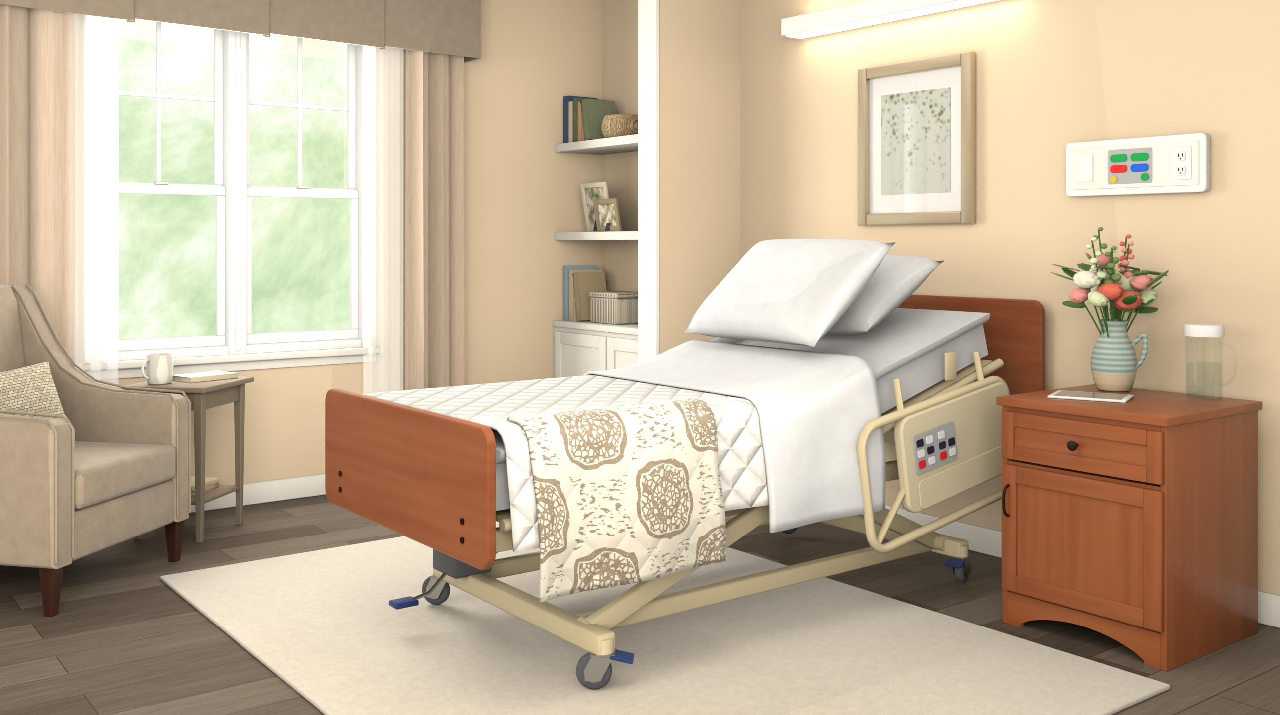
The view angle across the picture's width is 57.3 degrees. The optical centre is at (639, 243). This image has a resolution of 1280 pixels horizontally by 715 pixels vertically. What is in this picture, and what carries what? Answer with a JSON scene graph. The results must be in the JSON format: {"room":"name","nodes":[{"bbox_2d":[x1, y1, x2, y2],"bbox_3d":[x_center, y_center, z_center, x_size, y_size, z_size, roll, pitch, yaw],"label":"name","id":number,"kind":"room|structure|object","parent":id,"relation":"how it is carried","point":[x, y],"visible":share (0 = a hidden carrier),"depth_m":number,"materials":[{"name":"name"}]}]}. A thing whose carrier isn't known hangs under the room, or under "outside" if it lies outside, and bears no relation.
{"room":"nursing home bedroom","nodes":[
{"label":"nursing home bedroom","id":0,"kind":"room"},
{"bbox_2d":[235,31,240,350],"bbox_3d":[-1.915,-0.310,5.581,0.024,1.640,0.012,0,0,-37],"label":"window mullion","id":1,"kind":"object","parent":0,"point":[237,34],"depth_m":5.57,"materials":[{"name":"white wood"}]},
{"bbox_2d":[118,0,601,484],"bbox_3d":[-1.321,-0.140,6.163,3.000,2.780,0.200,0,0,-37],"label":"wall","id":2,"kind":"structure","parent":0,"point":[519,192],"depth_m":6.48,"materials":[{"name":"beige paint"}]},
{"bbox_2d":[81,346,381,371],"bbox_3d":[-1.914,0.542,5.579,1.450,0.035,0.085,0,0,-37],"label":"window sill","id":3,"kind":"structure","parent":2,"relation":"attached to","point":[275,355],"depth_m":5.57,"materials":[{"name":"white wood"}]},
{"bbox_2d":[118,354,363,378],"bbox_3d":[-1.914,0.583,5.580,1.410,0.045,0.014,0,0,-37],"label":"apron","id":4,"kind":"object","parent":2,"relation":"attached to","point":[130,372],"depth_m":5.62,"materials":[{"name":"white wood"}]},
{"bbox_2d":[118,21,363,360],"bbox_3d":[-1.978,-0.310,5.665,1.352,1.680,0.201,0,0,-37],"label":"window","id":5,"kind":"structure","parent":2,"relation":"in","point":[218,350],"depth_m":5.68,"materials":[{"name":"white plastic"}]},
{"bbox_2d":[154,181,168,184],"bbox_3d":[-2.209,-0.279,5.410,0.060,0.014,0.026,0,0,-37],"label":"lock","id":6,"kind":"object","parent":5,"relation":"attached to","point":[163,183],"depth_m":5.40,"materials":[{"name":"white metal"}]},
{"bbox_2d":[222,29,246,354],"bbox_3d":[-1.950,-0.310,5.627,0.090,1.680,0.115,0,0,-37],"label":"window mullion","id":7,"kind":"object","parent":5,"relation":"attached to","point":[228,36],"depth_m":5.58,"materials":[{"name":"white wood"}]},
{"bbox_2d":[296,185,310,188],"bbox_3d":[-1.671,-0.279,5.818,0.060,0.014,0.026,0,0,-37],"label":"lock","id":8,"kind":"object","parent":5,"relation":"attached to","point":[298,187],"depth_m":5.81,"materials":[{"name":"white metal"}]},
{"bbox_2d":[191,473,326,512],"bbox_3d":[-3.017,1.198,4.742,6.320,0.105,0.016,0,0,-37],"label":"baseboard","id":9,"kind":"structure","parent":2,"relation":"attached to","point":[256,492],"depth_m":5.68,"materials":[{"name":"white"}]},
{"bbox_2d":[363,45,464,393],"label":"curtains","id":10,"kind":"object","parent":2,"relation":"hanging from","point":[435,311],"depth_m":6.04,"materials":[{"name":"fabric"}]},
{"bbox_2d":[405,49,464,390],"bbox_3d":[-1.065,0.033,6.102,0.311,2.405,0.112,0,0,-37],"label":"drape","id":11,"kind":"object","parent":10,"relation":"hanging from","point":[435,311],"depth_m":6.10,"materials":[{"name":"fabric"}]},
{"bbox_2d":[0,494,1279,714],"bbox_3d":[-0.625,1.300,2.042,6.870,0.100,7.610,0,0,-37],"label":"floor","id":12,"kind":"structure","parent":0,"point":[120,640],"depth_m":3.80,"materials":[{"name":"brown wood"}]},
{"bbox_2d":[0,283,191,616],"bbox_3d":[-2.272,0.705,4.361,0.865,1.090,0.780,0,0,12],"label":"armchair","id":13,"kind":"object","parent":12,"relation":"on","point":[87,466],"visible":1,"depth_m":4.32,"materials":[{"name":"fabric"}]},
{"bbox_2d":[0,360,65,420],"bbox_3d":[-2.343,0.614,4.300,0.138,0.310,0.500,-25,-7,26],"label":"lumbar pillow","id":14,"kind":"object","parent":13,"relation":"on","point":[32,388],"depth_m":4.36,"materials":[{"name":"beige fabric"}]},
{"bbox_2d":[74,440,174,509],"bbox_3d":[-2.167,0.844,4.338,0.650,0.138,0.562,0,0,12],"label":"seat cushion","id":15,"kind":"object","parent":13,"relation":"on","point":[107,473],"depth_m":4.28,"materials":[{"name":"fabric"}]},
{"bbox_2d":[121,352,253,542],"bbox_3d":[-1.954,0.861,5.099,0.380,0.779,0.433,0,0,10],"label":"side table","id":16,"kind":"object","parent":12,"relation":"on","point":[204,390],"visible":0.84,"depth_m":4.99,"materials":[{"name":"brown paint"}]},
{"bbox_2d":[140,352,173,384],"bbox_3d":[-2.064,0.534,4.999,0.140,0.126,0.109,0,0,-37],"label":"mug","id":17,"kind":"object","parent":16,"relation":"on","point":[159,366],"depth_m":4.96,"materials":[{"name":"white ceramic"}]},
{"bbox_2d":[172,379,190,382],"bbox_3d":[-1.921,0.596,5.173,0.155,0.003,0.230,0,0,38],"label":"book","id":18,"kind":"object","parent":16,"relation":"on","point":[177,380],"depth_m":5.07,"materials":[{"name":"beige paper"}]},
{"bbox_2d":[191,483,213,491],"bbox_3d":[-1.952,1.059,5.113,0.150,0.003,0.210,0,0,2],"label":"book","id":19,"kind":"object","parent":16,"relation":"on","point":[208,487],"depth_m":5.09,"materials":[{"name":"brown paper"}]},
{"bbox_2d":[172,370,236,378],"bbox_3d":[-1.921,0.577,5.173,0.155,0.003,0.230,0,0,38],"label":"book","id":20,"kind":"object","parent":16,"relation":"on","point":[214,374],"depth_m":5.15,"materials":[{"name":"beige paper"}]},
{"bbox_2d":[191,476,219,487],"bbox_3d":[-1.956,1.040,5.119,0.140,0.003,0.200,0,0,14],"label":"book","id":21,"kind":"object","parent":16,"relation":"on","point":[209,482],"depth_m":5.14,"materials":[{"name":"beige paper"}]},
{"bbox_2d":[191,483,239,504],"bbox_3d":[-1.956,1.087,5.093,0.298,0.017,0.338,0,0,10],"label":"shelf","id":22,"kind":"object","parent":16,"relation":"attached to","point":[212,491],"depth_m":5.08,"materials":[{"name":"brown paint"}]},
{"bbox_2d":[552,134,638,377],"bbox_3d":[-0.041,0.343,6.337,0.350,1.815,1.070,0,0,-37],"label":"built-in shelving","id":23,"kind":"object","parent":12,"relation":"on","point":[581,348],"visible":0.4,"depth_m":6.36,"materials":[{"name":"white wood"}]},
{"bbox_2d":[568,100,572,142],"bbox_3d":[-0.316,-0.683,6.667,0.190,0.235,0.040,0,0,-37],"label":"books","id":24,"kind":"object","parent":23,"relation":"on","point":[570,104],"visible":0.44,"depth_m":6.61,"materials":[{"name":"beige paper"}]},
{"bbox_2d":[563,264,597,319],"bbox_3d":[-0.341,0.279,6.708,0.200,0.310,0.050,0,0,-37],"label":"books","id":25,"kind":"object","parent":23,"relation":"on","point":[566,268],"visible":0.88,"depth_m":6.65,"materials":[{"name":"blue paper"}]},
{"bbox_2d":[563,95,597,143],"bbox_3d":[-0.341,-0.701,6.708,0.200,0.270,0.050,0,0,-37],"label":"books","id":26,"kind":"object","parent":23,"relation":"on","point":[566,99],"visible":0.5,"depth_m":6.65,"materials":[{"name":"blue paper"}]},
{"bbox_2d":[577,101,584,141],"bbox_3d":[-0.261,-0.678,6.594,0.190,0.225,0.040,0,0,-37],"label":"books","id":27,"kind":"object","parent":23,"relation":"on","point":[580,130],"visible":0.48,"depth_m":6.53,"materials":[{"name":"beige paper"}]},
{"bbox_2d":[568,269,602,320],"bbox_3d":[-0.309,0.291,6.666,0.200,0.285,0.050,0,0,-37],"label":"books","id":28,"kind":"object","parent":23,"relation":"on","point":[572,309],"visible":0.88,"depth_m":6.60,"materials":[{"name":"beige paper"}]},
{"bbox_2d":[572,271,606,320],"bbox_3d":[-0.278,0.297,6.616,0.190,0.274,0.087,0,0,-37],"label":"books","id":29,"kind":"object","parent":23,"relation":"on","point":[584,282],"visible":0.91,"depth_m":6.57,"materials":[{"name":"beige paper"}]},
{"bbox_2d":[572,97,606,142],"bbox_3d":[-0.285,-0.691,6.633,0.200,0.250,0.045,0,0,-37],"label":"books","id":30,"kind":"object","parent":23,"relation":"on","point":[575,100],"visible":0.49,"depth_m":6.57,"materials":[{"name":"green paper"}]},
{"bbox_2d":[579,181,609,231],"bbox_3d":[-0.237,-0.202,6.521,0.072,0.273,0.240,0,0,-37],"label":"photo frame","id":31,"kind":"object","parent":23,"relation":"on","point":[590,192],"visible":0.62,"depth_m":6.55,"materials":[{"name":"beige wood"}]},
{"bbox_2d":[584,186,604,226],"bbox_3d":[-0.240,-0.203,6.519,0.003,0.223,0.188,-12,7,-37],"label":"photo","id":32,"kind":"object","parent":31,"relation":"attached to","point":[591,194],"depth_m":6.55},
{"bbox_2d":[580,98,616,140],"bbox_3d":[-0.224,-0.684,6.553,0.200,0.235,0.095,0,0,-37],"label":"books","id":33,"kind":"object","parent":23,"relation":"on","point":[593,111],"visible":0.75,"depth_m":6.51,"materials":[{"name":"green paper"}]},
{"bbox_2d":[593,197,621,231],"bbox_3d":[-0.171,-0.153,6.301,0.052,0.174,0.250,0,0,-30],"label":"photo frame","id":34,"kind":"object","parent":23,"relation":"on","point":[606,210],"visible":1,"depth_m":6.29,"materials":[{"name":"brown wood"}]},
{"bbox_2d":[597,203,616,226],"bbox_3d":[-0.174,-0.153,6.299,0.003,0.123,0.198,-10,5,-30],"label":"photo","id":35,"kind":"object","parent":34,"relation":"on","point":[606,212],"depth_m":6.30},
{"bbox_2d":[588,290,638,324],"bbox_3d":[-0.121,0.350,6.434,0.212,0.168,0.272,0,0,-37],"label":"woven box","id":36,"kind":"object","parent":23,"relation":"on","point":[617,307],"visible":0.84,"depth_m":6.33,"materials":[{"name":"beige wicker"}]},
{"bbox_2d":[601,114,638,138],"bbox_3d":[-0.088,-0.630,6.408,0.248,0.130,0.248,0,0,-37],"label":"round basket","id":37,"kind":"object","parent":23,"relation":"on","point":[613,125],"visible":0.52,"depth_m":6.30,"materials":[{"name":"beige wicker"}]},
{"bbox_2d":[160,520,1169,714],"bbox_3d":[-0.148,1.242,3.821,1.960,0.016,2.830,0,0,-37],"label":"rug","id":38,"kind":"object","parent":12,"relation":"on","point":[323,621],"visible":0.65,"depth_m":3.54,"materials":[{"name":"beige carpet"}]},
{"bbox_2d":[325,238,1045,689],"bbox_3d":[0.254,0.606,4.131,2.422,1.252,1.137,0,0,-37],"label":"bed","id":39,"kind":"object","parent":38,"relation":"on","point":[823,354],"visible":0.99,"depth_m":3.71,"materials":[{"name":"beige fabric"}]},
{"bbox_2d":[360,374,769,551],"bbox_3d":[-0.235,0.642,3.762,1.021,0.317,1.054,0,0,-37],"label":"quilt","id":40,"kind":"object","parent":39,"relation":"on","point":[578,456],"depth_m":3.36,"materials":[{"name":"white fabric"}]},
{"bbox_2d":[600,637,613,654],"bbox_3d":[-0.102,1.110,3.248,0.058,0.040,0.060,0,0,-37],"label":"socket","id":41,"kind":"object","parent":39,"relation":"attached to","point":[606,644],"depth_m":3.22,"materials":[{"name":"beige metal"}]},
{"bbox_2d":[683,238,895,346],"bbox_3d":[0.535,0.171,4.320,0.520,0.187,0.740,-47,24,-25],"label":"pillow","id":42,"kind":"object","parent":39,"relation":"on","point":[793,291],"depth_m":4.16,"materials":[{"name":"white fabric"}]},
{"bbox_2d":[825,253,944,334],"bbox_3d":[0.762,0.187,4.593,0.500,0.171,0.720,-36,21,-32],"label":"pillow","id":43,"kind":"object","parent":39,"relation":"on","point":[897,277],"depth_m":4.33,"materials":[{"name":"white fabric"}]},
{"bbox_2d":[954,544,968,557],"bbox_3d":[1.159,1.110,4.248,0.058,0.040,0.060,0,0,-37],"label":"socket","id":44,"kind":"object","parent":39,"relation":"attached to","point":[960,550],"depth_m":4.22,"materials":[{"name":"beige metal"}]},
{"bbox_2d":[996,384,1262,670],"bbox_3d":[1.574,0.877,3.806,0.613,0.745,0.589,0,0,-37],"label":"nightstand","id":45,"kind":"object","parent":12,"relation":"on","point":[1134,522],"visible":0.98,"depth_m":3.61,"materials":[{"name":"brown wood"}]},
{"bbox_2d":[1047,390,1133,402],"bbox_3d":[1.478,0.500,3.844,0.240,0.009,0.170,0,0,31],"label":"tablet","id":46,"kind":"object","parent":45,"relation":"on","point":[1059,394],"visible":1,"depth_m":3.82,"materials":[{"name":"white plastic"}]},
{"bbox_2d":[1050,226,1168,391],"bbox_3d":[1.635,0.226,4.046,0.340,0.557,0.390,0,0,-37],"label":"flower vase","id":47,"kind":"object","parent":45,"relation":"on","point":[1114,364],"visible":1,"depth_m":4.00,"materials":[{"name":"ceramic"}]},
{"bbox_2d":[659,0,740,353],"bbox_3d":[0.257,-0.140,5.803,0.520,2.780,0.140,0,0,-37],"label":"wall","id":48,"kind":"structure","parent":0,"point":[699,40],"depth_m":5.73,"materials":[{"name":"beige paint"}]},
{"bbox_2d":[638,0,659,362],"bbox_3d":[0.041,-0.140,5.640,0.020,2.780,0.148,0,0,-37],"label":"trim","id":49,"kind":"structure","parent":48,"relation":"attached to","point":[648,10],"depth_m":5.62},
{"bbox_2d":[601,0,1279,595],"bbox_3d":[2.093,-0.140,3.977,0.200,2.780,7.410,0,0,-37],"label":"wall","id":50,"kind":"structure","parent":0,"point":[1051,75],"depth_m":4.48,"materials":[{"name":"beige paint"}]},
{"bbox_2d":[781,0,1000,39],"bbox_3d":[1.095,-1.008,5.015,0.134,0.087,1.270,0,0,-37],"label":"light","id":51,"kind":"object","parent":50,"relation":"attached to","point":[867,13],"visible":1,"depth_m":5.10,"materials":[{"name":"white plastic"}]},
{"bbox_2d":[857,51,975,225],"bbox_3d":[1.168,-0.430,4.998,0.036,0.700,0.615,0,0,-37],"label":"picture frame","id":52,"kind":"object","parent":50,"relation":"attached to","point":[917,118],"visible":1,"depth_m":4.98,"materials":[{"name":"beige wood"}]},
{"bbox_2d":[881,86,950,195],"bbox_3d":[1.173,-0.430,5.001,0.002,0.436,0.371,0,0,-37],"label":"print","id":53,"kind":"object","parent":52,"relation":"attached to","point":[916,121],"depth_m":4.99},
{"bbox_2d":[885,504,1279,628],"bbox_3d":[2.372,1.198,3.429,0.016,0.105,6.200,0,0,-37],"label":"baseboard","id":54,"kind":"structure","parent":50,"relation":"attached to","point":[986,540],"depth_m":4.72,"materials":[{"name":"white"}]},
{"bbox_2d":[1065,132,1210,196],"bbox_3d":[1.770,-0.277,4.199,0.045,0.203,0.535,0,0,-37],"label":"panel","id":55,"kind":"object","parent":50,"relation":"attached to","point":[1179,163],"visible":1,"depth_m":4.16,"materials":[{"name":"white plastic"}]},
{"bbox_2d":[1077,154,1093,182],"bbox_3d":[1.647,-0.277,4.335,0.005,0.100,0.062,0,0,-37],"label":"switch","id":56,"kind":"object","parent":55,"relation":"attached to","point":[1084,162],"depth_m":4.33,"materials":[{"name":"white plastic"}]},
{"bbox_2d":[1175,164,1185,174],"bbox_3d":[1.865,-0.253,4.042,0.004,0.034,0.034,0,0,-37],"label":"socket","id":57,"kind":"object","parent":55,"relation":"attached to","point":[1180,169],"depth_m":4.04,"materials":[{"name":"white plastic"}]},
{"bbox_2d":[1175,151,1185,160],"bbox_3d":[1.865,-0.302,4.042,0.004,0.034,0.034,0,0,-37],"label":"socket","id":58,"kind":"object","parent":55,"relation":"attached to","point":[1180,155],"depth_m":4.04,"materials":[{"name":"white plastic"}]},
{"bbox_2d":[1171,146,1191,180],"bbox_3d":[1.867,-0.277,4.044,0.005,0.115,0.070,0,0,-37],"label":"outlet plate","id":59,"kind":"object","parent":55,"relation":"attached to","point":[1180,155],"depth_m":4.04,"materials":[{"name":"white plastic"}]},
{"bbox_2d":[1183,322,1224,336],"bbox_3d":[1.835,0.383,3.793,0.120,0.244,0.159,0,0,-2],"label":"lid","id":60,"kind":"object","parent":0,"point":[1192,329],"visible":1,"depth_m":3.77,"materials":[{"name":"white plastic"}]},
{"label":"outside","id":61,"kind":"structure","parent":0,"visible":0},
{"bbox_2d":[118,18,350,339],"bbox_3d":[-4.217,-1.250,8.875,16.000,13.000,0.020,0,0,-37],"label":"window panes","id":62,"kind":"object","parent":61,"point":[300,246],"depth_m":9.43,"materials":[{"name":"clear glass"}]},
{"bbox_3d":[-1.979,-1.340,5.665,1.350,0.380,0.200,0,0,-37],"label":"wall","id":63,"kind":"structure","parent":0,"visible":0},
{"bbox_2d":[0,0,480,62],"bbox_3d":[-2.359,-1.169,5.134,3.682,0.401,0.186,0,0,-37],"label":"valance","id":64,"kind":"object","parent":63,"relation":"attached to","point":[452,27],"visible":1,"depth_m":5.66,"materials":[{"name":"fabric"}]},
{"bbox_2d":[0,4,118,384],"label":"curtains","id":65,"kind":"object","parent":64,"relation":"hanging from","point":[58,179],"depth_m":5.01,"materials":[{"name":"fabric"}]},
{"bbox_2d":[0,4,73,365],"bbox_3d":[-3.098,0.033,4.559,1.653,2.405,0.115,0,0,-37],"label":"drape","id":66,"kind":"object","parent":65,"relation":"hanging from","point":[37,45],"depth_m":4.99,"materials":[{"name":"fabric"}]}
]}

